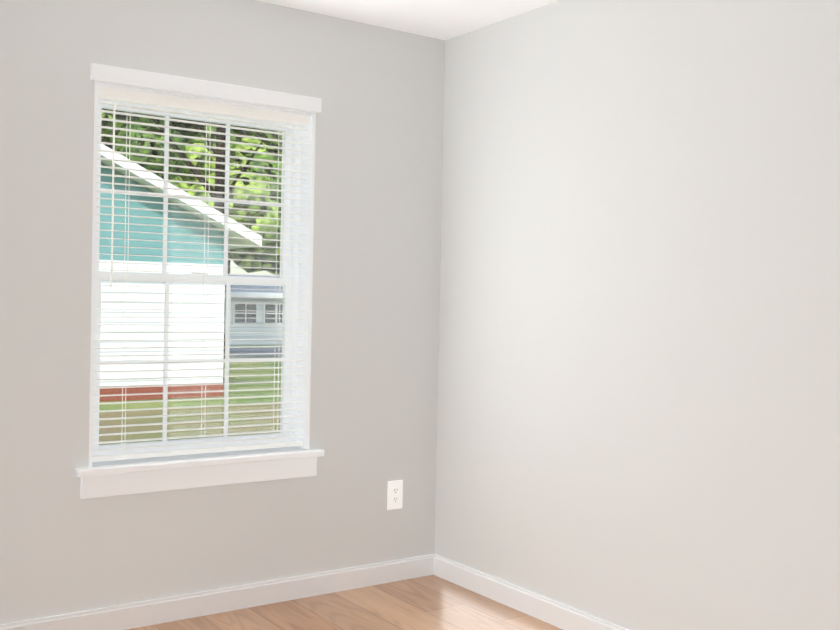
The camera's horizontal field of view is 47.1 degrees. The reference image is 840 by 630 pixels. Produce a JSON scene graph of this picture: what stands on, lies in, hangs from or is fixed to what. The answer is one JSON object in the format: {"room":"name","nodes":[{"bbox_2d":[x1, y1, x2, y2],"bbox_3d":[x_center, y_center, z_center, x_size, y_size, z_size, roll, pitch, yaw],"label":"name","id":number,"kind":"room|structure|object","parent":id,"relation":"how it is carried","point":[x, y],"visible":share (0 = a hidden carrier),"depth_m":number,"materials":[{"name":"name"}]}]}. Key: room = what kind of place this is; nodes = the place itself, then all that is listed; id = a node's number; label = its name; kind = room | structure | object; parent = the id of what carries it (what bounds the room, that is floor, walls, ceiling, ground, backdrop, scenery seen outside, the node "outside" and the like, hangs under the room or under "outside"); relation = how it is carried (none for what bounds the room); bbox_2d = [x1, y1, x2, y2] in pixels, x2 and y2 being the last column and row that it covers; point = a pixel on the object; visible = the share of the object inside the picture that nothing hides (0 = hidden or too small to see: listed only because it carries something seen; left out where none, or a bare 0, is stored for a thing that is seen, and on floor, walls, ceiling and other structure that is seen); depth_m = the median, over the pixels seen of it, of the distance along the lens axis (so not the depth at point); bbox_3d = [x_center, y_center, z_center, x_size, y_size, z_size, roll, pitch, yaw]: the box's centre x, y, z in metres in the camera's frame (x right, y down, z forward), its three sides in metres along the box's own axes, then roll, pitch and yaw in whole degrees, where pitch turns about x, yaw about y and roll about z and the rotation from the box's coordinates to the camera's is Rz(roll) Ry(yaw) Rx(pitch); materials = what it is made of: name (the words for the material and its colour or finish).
{"room":"empty room","nodes":[
{"label":"empty room","id":0,"kind":"room"},
{"bbox_2d":[0,0,444,624],"bbox_3d":[-1.464,-0.049,3.442,4.020,2.440,0.180,1,1,-35],"label":"wall","id":1,"kind":"structure","parent":0,"point":[64,546],"depth_m":3.84,"materials":[{"name":"grey paint"}]},
{"bbox_2d":[75,446,323,498],"bbox_3d":[-0.857,0.615,3.811,1.010,0.113,0.150,1,1,-35],"label":"window sill","id":2,"kind":"structure","parent":1,"relation":"attached to","point":[112,479],"depth_m":3.74,"materials":[{"name":"white wood"}]},
{"bbox_2d":[89,63,321,466],"bbox_3d":[-0.867,-0.175,3.837,0.942,1.466,0.197,1,1,-35],"label":"window unit","id":3,"kind":"structure","parent":1,"relation":"in","point":[285,279],"depth_m":3.92,"materials":[{"name":"white plastic"}]},
{"bbox_2d":[92,85,309,461],"bbox_3d":[-0.843,-0.146,3.802,0.878,1.385,0.055,1,1,-35],"label":"window blind","id":4,"kind":"object","parent":3,"relation":"attached to","point":[178,103],"visible":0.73,"depth_m":3.77,"materials":[{"name":"white plastic"}]},
{"bbox_2d":[0,554,434,629],"bbox_3d":[-1.434,1.127,3.381,3.660,0.092,0.014,1,1,-35],"label":"baseboard","id":5,"kind":"structure","parent":1,"relation":"attached to","point":[156,611],"depth_m":3.85,"materials":[{"name":"white wood"}]},
{"bbox_2d":[387,480,402,509],"bbox_3d":[-0.110,0.801,4.294,0.080,0.128,0.008,1,1,-35],"label":"electrical outlet","id":6,"kind":"object","parent":1,"relation":"attached to","point":[395,495],"visible":1,"depth_m":4.29,"materials":[{"name":"white plastic"}]},
{"bbox_2d":[127,575,562,629],"bbox_3d":[-0.214,1.288,1.623,4.020,0.120,4.660,1,1,-35],"label":"floor","id":7,"kind":"structure","parent":0,"point":[431,602],"depth_m":3.85,"materials":[{"name":"brown wood"}]},
{"bbox_2d":[257,0,558,39],"bbox_3d":[-0.160,-1.272,1.582,4.020,0.120,4.660,1,1,-35],"label":"ceiling","id":8,"kind":"structure","parent":0,"point":[443,19],"depth_m":3.96,"materials":[{"name":"white paint"}]},
{"bbox_2d":[434,0,839,629],"bbox_3d":[1.390,0.024,2.698,0.180,2.440,4.300,1,1,-35],"label":"wall","id":9,"kind":"structure","parent":0,"point":[638,394],"depth_m":3.39,"materials":[{"name":"grey paint"}]},
{"bbox_2d":[433,554,627,629],"bbox_3d":[1.290,1.196,2.656,0.014,0.092,4.286,1,1,-35],"label":"baseboard","id":10,"kind":"structure","parent":9,"relation":"attached to","point":[547,610],"depth_m":3.92,"materials":[{"name":"white wood"}]},
{"label":"outside","id":11,"kind":"structure","parent":0,"visible":0},
{"bbox_2d":[99,345,281,412],"bbox_3d":[-21.290,0.391,72.577,170.000,0.100,135.100,1,1,-35],"label":"lawn","id":12,"kind":"structure","parent":11,"point":[231,387],"depth_m":19.73,"materials":[{"name":"green plant"}]},
{"bbox_2d":[101,112,126,145],"bbox_3d":[-18.250,-6.181,45.667,10.954,14.030,12.405,1,1,-35],"label":"tree","id":13,"kind":"object","parent":12,"relation":"on","point":[119,125],"depth_m":44.05,"materials":[{"name":"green plant"}]},
{"bbox_2d":[104,123,185,185],"bbox_3d":[-15.232,-3.959,44.740,9.775,9.744,8.782,1,1,-35],"label":"tree","id":14,"kind":"object","parent":12,"relation":"on","point":[148,151],"depth_m":42.56,"materials":[{"name":"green plant"}]},
{"bbox_2d":[101,115,248,179],"bbox_3d":[-14.736,-7.289,49.667,10.946,16.264,12.568,1,1,-35],"label":"tree","id":15,"kind":"object","parent":12,"relation":"on","point":[189,133],"depth_m":48.11,"materials":[{"name":"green plant"}]},
{"bbox_2d":[99,144,261,401],"bbox_3d":[-9.616,-1.194,20.045,9.100,5.248,9.900,1,1,-35],"label":"house","id":16,"kind":"structure","parent":12,"relation":"on","point":[160,298],"depth_m":17.86,"materials":[{"name":"white"}]},
{"bbox_2d":[102,109,265,358],"bbox_3d":[-5.802,-5.153,27.434,8.052,13.086,7.772,1,1,-35],"label":"tree","id":17,"kind":"object","parent":12,"relation":"on","point":[183,155],"depth_m":27.73,"materials":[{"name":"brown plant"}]},
{"bbox_2d":[99,404,280,444],"bbox_3d":[1.578,1.770,13.356,40.000,0.010,11.500,1,1,-35],"label":"dirt","id":18,"kind":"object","parent":12,"relation":"on","point":[177,426],"depth_m":14.63,"materials":[{"name":"green plant"}]},
{"bbox_2d":[109,135,281,274],"bbox_3d":[-10.794,-4.156,47.708,9.878,10.229,9.862,1,1,-35],"label":"tree","id":19,"kind":"object","parent":12,"relation":"on","point":[240,197],"depth_m":45.53,"materials":[{"name":"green plant"}]},
{"bbox_2d":[172,118,271,273],"bbox_3d":[-10.410,-8.004,53.775,13.011,17.743,11.299,1,1,-35],"label":"tree","id":20,"kind":"object","parent":12,"relation":"on","point":[249,133],"depth_m":51.86,"materials":[{"name":"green plant"}]},
{"bbox_2d":[225,274,282,344],"bbox_3d":[-7.136,-0.353,43.454,25.000,2.918,10.030,1,1,-35],"label":"house","id":21,"kind":"structure","parent":12,"relation":"on","point":[251,314],"depth_m":38.38,"materials":[{"name":"white"}]},
{"bbox_2d":[229,348,281,357],"bbox_3d":[2.177,1.363,38.788,170.000,0.028,4.600,1,1,-35],"label":"street","id":22,"kind":"structure","parent":12,"relation":"on","point":[255,350],"depth_m":33.23,"materials":[{"name":"grey asphalt"}]},
{"bbox_2d":[234,144,281,271],"bbox_3d":[-6.901,-4.291,51.910,10.326,10.529,10.291,1,1,-35],"label":"tree","id":23,"kind":"object","parent":12,"relation":"on","point":[270,172],"depth_m":47.22,"materials":[{"name":"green plant"}]},
{"bbox_2d":[250,128,281,152],"bbox_3d":[-0.311,-4.620,24.142,10.158,12.358,8.496,1,1,-35],"label":"tree","id":24,"kind":"object","parent":12,"relation":"on","point":[270,137],"depth_m":24.52,"materials":[{"name":"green plant"}]}
]}

